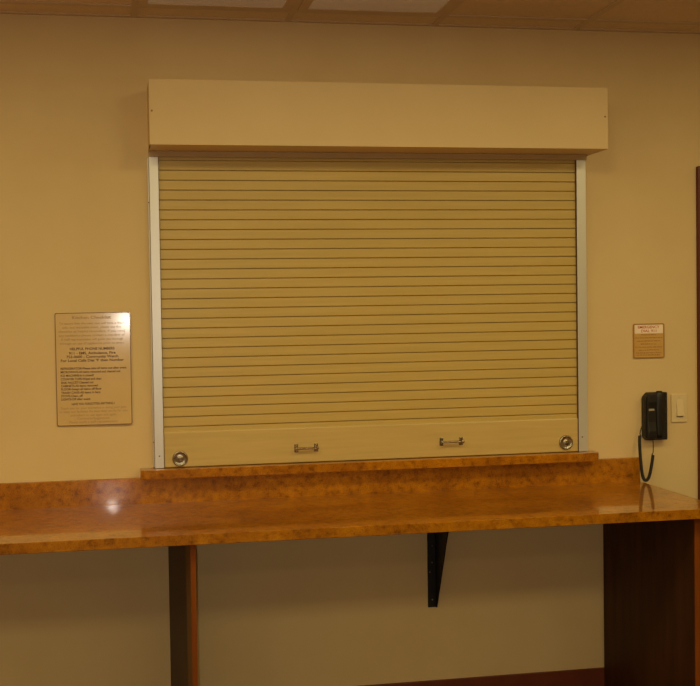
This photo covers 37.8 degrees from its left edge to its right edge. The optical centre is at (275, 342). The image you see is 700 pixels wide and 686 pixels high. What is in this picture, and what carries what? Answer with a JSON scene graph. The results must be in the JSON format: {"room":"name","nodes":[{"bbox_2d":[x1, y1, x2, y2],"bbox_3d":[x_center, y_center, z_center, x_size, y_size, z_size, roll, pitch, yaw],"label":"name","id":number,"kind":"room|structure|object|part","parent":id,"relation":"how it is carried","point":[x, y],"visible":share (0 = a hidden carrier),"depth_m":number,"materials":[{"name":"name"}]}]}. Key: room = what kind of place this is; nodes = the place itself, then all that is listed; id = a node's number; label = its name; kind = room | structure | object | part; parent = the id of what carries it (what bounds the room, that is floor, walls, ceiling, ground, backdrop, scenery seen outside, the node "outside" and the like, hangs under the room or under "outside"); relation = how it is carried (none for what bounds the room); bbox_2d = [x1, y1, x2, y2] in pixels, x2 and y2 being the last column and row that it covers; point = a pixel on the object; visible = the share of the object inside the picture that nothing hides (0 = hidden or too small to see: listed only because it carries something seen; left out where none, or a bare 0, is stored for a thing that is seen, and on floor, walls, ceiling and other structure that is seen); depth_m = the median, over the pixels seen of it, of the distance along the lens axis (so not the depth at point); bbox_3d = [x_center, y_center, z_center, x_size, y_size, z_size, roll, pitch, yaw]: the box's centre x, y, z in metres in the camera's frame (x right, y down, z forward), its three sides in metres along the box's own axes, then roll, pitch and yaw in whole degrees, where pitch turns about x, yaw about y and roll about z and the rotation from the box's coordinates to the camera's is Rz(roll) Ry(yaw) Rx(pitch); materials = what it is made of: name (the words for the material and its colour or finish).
{"room":"community hall","nodes":[
{"label":"community hall","id":0,"kind":"room"},
{"bbox_2d":[0,14,699,685],"bbox_3d":[0.377,0.057,4.222,7.540,2.905,0.120,-1,2,-9],"label":"wall","id":1,"kind":"structure","parent":0,"point":[341,611],"depth_m":4.12,"materials":[{"name":"paint"}]},
{"bbox_2d":[54,312,132,426],"bbox_3d":[-0.711,0.102,3.984,0.293,0.444,0.005,-1,1,-8],"label":"kitchen sign","id":2,"kind":"object","parent":1,"relation":"attached to","point":[93,349],"visible":1,"depth_m":3.98,"materials":[{"name":"beige paper"}]},
{"bbox_2d":[0,457,639,509],"bbox_3d":[-0.826,0.591,3.974,4.823,0.106,0.017,-1,2,-9],"label":"backsplash","id":3,"kind":"structure","parent":1,"relation":"attached to","point":[117,491],"depth_m":4.12,"materials":[{"name":"laminate"}]},
{"bbox_2d":[0,457,699,554],"bbox_3d":[-0.777,0.614,3.669,4.823,0.138,0.634,-1,2,-9],"label":"countertop","id":4,"kind":"structure","parent":1,"relation":"attached to","point":[117,513],"depth_m":3.91,"materials":[{"name":"laminate"}]},
{"bbox_2d":[140,450,598,479],"bbox_3d":[0.409,0.494,4.139,1.903,0.036,0.073,-1,2,-9],"label":"window sill ledge","id":5,"kind":"object","parent":1,"relation":"attached to","point":[573,456],"visible":1,"depth_m":4.10,"materials":[{"name":"laminate"}]},
{"bbox_2d":[147,79,607,467],"bbox_3d":[0.426,-0.266,4.061,1.838,1.486,0.197,-1,2,-9],"label":"roller shutter","id":6,"kind":"object","parent":1,"relation":"attached to","point":[338,271],"visible":1,"depth_m":4.10,"materials":[{"name":"paint"}]},
{"bbox_3d":[-0.468,-0.118,4.006,0.036,1.221,0.033,-1,2,-9],"label":"guide rail","id":7,"kind":"part","parent":6,"relation":"part of","materials":[{"name":"metal"}]},
{"bbox_3d":[0.126,0.423,4.089,0.100,0.033,0.027,-1,2,-9],"label":"handle","id":8,"kind":"part","parent":6,"relation":"part of","materials":[{"name":"silver metal"}]},
{"bbox_2d":[158,151,576,431],"bbox_3d":[0.408,-0.249,4.144,1.794,1.204,0.014,-1,2,-9],"label":"curtain","id":9,"kind":"object","parent":6,"relation":"hanging from","point":[298,291],"depth_m":4.13,"materials":[{"name":"metal"}]},
{"bbox_2d":[147,79,607,159],"bbox_3d":[0.418,-0.877,4.046,1.833,0.264,0.197,-1,2,-9],"label":"hood","id":10,"kind":"object","parent":6,"relation":"attached to","point":[187,119],"depth_m":3.96,"materials":[{"name":"paint"}]},
{"bbox_3d":[0.727,0.406,4.184,0.102,0.033,0.027,-1,2,-9],"label":"handle","id":11,"kind":"part","parent":6,"relation":"part of","materials":[{"name":"silver metal"}]},
{"bbox_3d":[1.285,-0.154,4.283,0.041,1.221,0.033,-1,2,-9],"label":"guide rail","id":12,"kind":"part","parent":6,"relation":"part of","materials":[{"name":"metal"}]},
{"bbox_2d":[427,532,448,606],"bbox_3d":[0.683,0.876,4.006,0.038,0.451,0.440,-1,2,-9],"label":"bracket","id":13,"kind":"object","parent":1,"relation":"attached to","point":[436,542],"visible":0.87,"depth_m":4.22,"materials":[{"name":"black metal"}]},
{"bbox_3d":[0.648,0.872,4.221,0.038,0.450,0.004,-1,2,-9],"label":"wall plate","id":14,"kind":"part","parent":13,"relation":"part of","materials":[{"name":"black metal"}]},
{"bbox_2d":[361,667,603,685],"bbox_3d":[-0.676,1.482,4.022,5.098,0.103,0.010,-1,2,-9],"label":"baseboard","id":15,"kind":"structure","parent":1,"relation":"attached to","point":[589,676],"depth_m":4.29,"materials":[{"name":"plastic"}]},
{"bbox_2d":[633,323,664,357],"bbox_3d":[1.596,-0.009,4.351,0.144,0.148,0.005,-1,2,-9],"label":"sign","id":16,"kind":"object","parent":1,"relation":"attached to","point":[648,339],"visible":1,"depth_m":4.35,"materials":[{"name":"beige paper"}]},
{"bbox_3d":[1.595,-0.059,4.348,0.130,0.037,0.001,-1,2,-9],"label":"white panel","id":17,"kind":"part","parent":16,"relation":"part of","materials":[{"name":"white plastic"}]},
{"bbox_2d":[638,391,666,481],"bbox_3d":[1.602,0.396,4.336,0.143,0.383,0.054,-1,2,-9],"label":"wall phone","id":18,"kind":"object","parent":1,"relation":"attached to","point":[653,404],"visible":1,"depth_m":4.32,"materials":[{"name":"plastic"}]},
{"bbox_3d":[1.573,0.457,4.316,0.077,0.264,0.021,-1,2,-9],"label":"cord","id":19,"kind":"part","parent":18,"relation":"part of","materials":[{"name":"plastic"}]},
{"bbox_2d":[671,394,686,421],"bbox_3d":[1.737,0.280,4.374,0.072,0.122,0.017,-1,2,-9],"label":"light switch","id":20,"kind":"object","parent":1,"relation":"attached to","point":[678,401],"visible":1,"depth_m":4.37,"materials":[{"name":"plastic"}]},
{"bbox_2d":[696,166,699,499],"bbox_3d":[2.327,0.351,4.481,1.020,2.240,0.105,-1,2,-9],"label":"door","id":21,"kind":"structure","parent":1,"relation":"in","point":[697,167],"depth_m":4.37,"materials":[{"name":"brown wood"}]},
{"bbox_2d":[0,0,699,31],"bbox_3d":[0.958,-1.258,0.375,7.300,0.096,7.600,-1,2,-9],"label":"ceiling","id":22,"kind":"structure","parent":0,"point":[649,10],"depth_m":4.00,"materials":[{"name":"tile"}]},
{"bbox_2d":[138,0,296,10],"bbox_3d":[-0.136,-1.262,3.290,0.584,0.007,1.193,-1,2,-9],"label":"recessed light","id":23,"kind":"object","parent":22,"relation":"in","point":[264,5],"visible":1,"depth_m":3.83,"materials":[{"name":"paint"}]},
{"bbox_2d":[0,0,699,33],"bbox_3d":[0.959,-1.207,0.376,7.300,0.005,7.600,-1,2,-9],"label":"grid","id":24,"kind":"object","parent":22,"relation":"attached to","point":[134,3],"depth_m":4.04,"materials":[{"name":"paint"}]},
{"bbox_2d":[297,0,458,15],"bbox_3d":[0.466,-1.275,3.385,0.584,0.007,1.193,-1,2,-9],"label":"recessed light","id":25,"kind":"object","parent":22,"relation":"in","point":[394,7],"visible":1,"depth_m":3.89,"materials":[{"name":"paint"}]},
{"bbox_3d":[1.007,1.648,0.450,7.540,0.100,7.840,-1,2,-9],"label":"floor","id":26,"kind":"structure","parent":0,"visible":0},
{"bbox_2d":[168,545,197,685],"bbox_3d":[-0.343,1.104,3.762,0.017,0.860,0.591,-1,2,-13],"label":"panel","id":27,"kind":"object","parent":26,"relation":"on","point":[182,559],"visible":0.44,"depth_m":3.67,"materials":[{"name":"brown wood"}]},
{"bbox_2d":[603,519,699,685],"bbox_3d":[1.491,1.066,4.052,0.030,0.860,0.595,-1,2,-15],"label":"panel","id":28,"kind":"object","parent":26,"relation":"on","point":[651,569],"visible":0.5,"depth_m":4.01,"materials":[{"name":"brown wood"}]}
]}

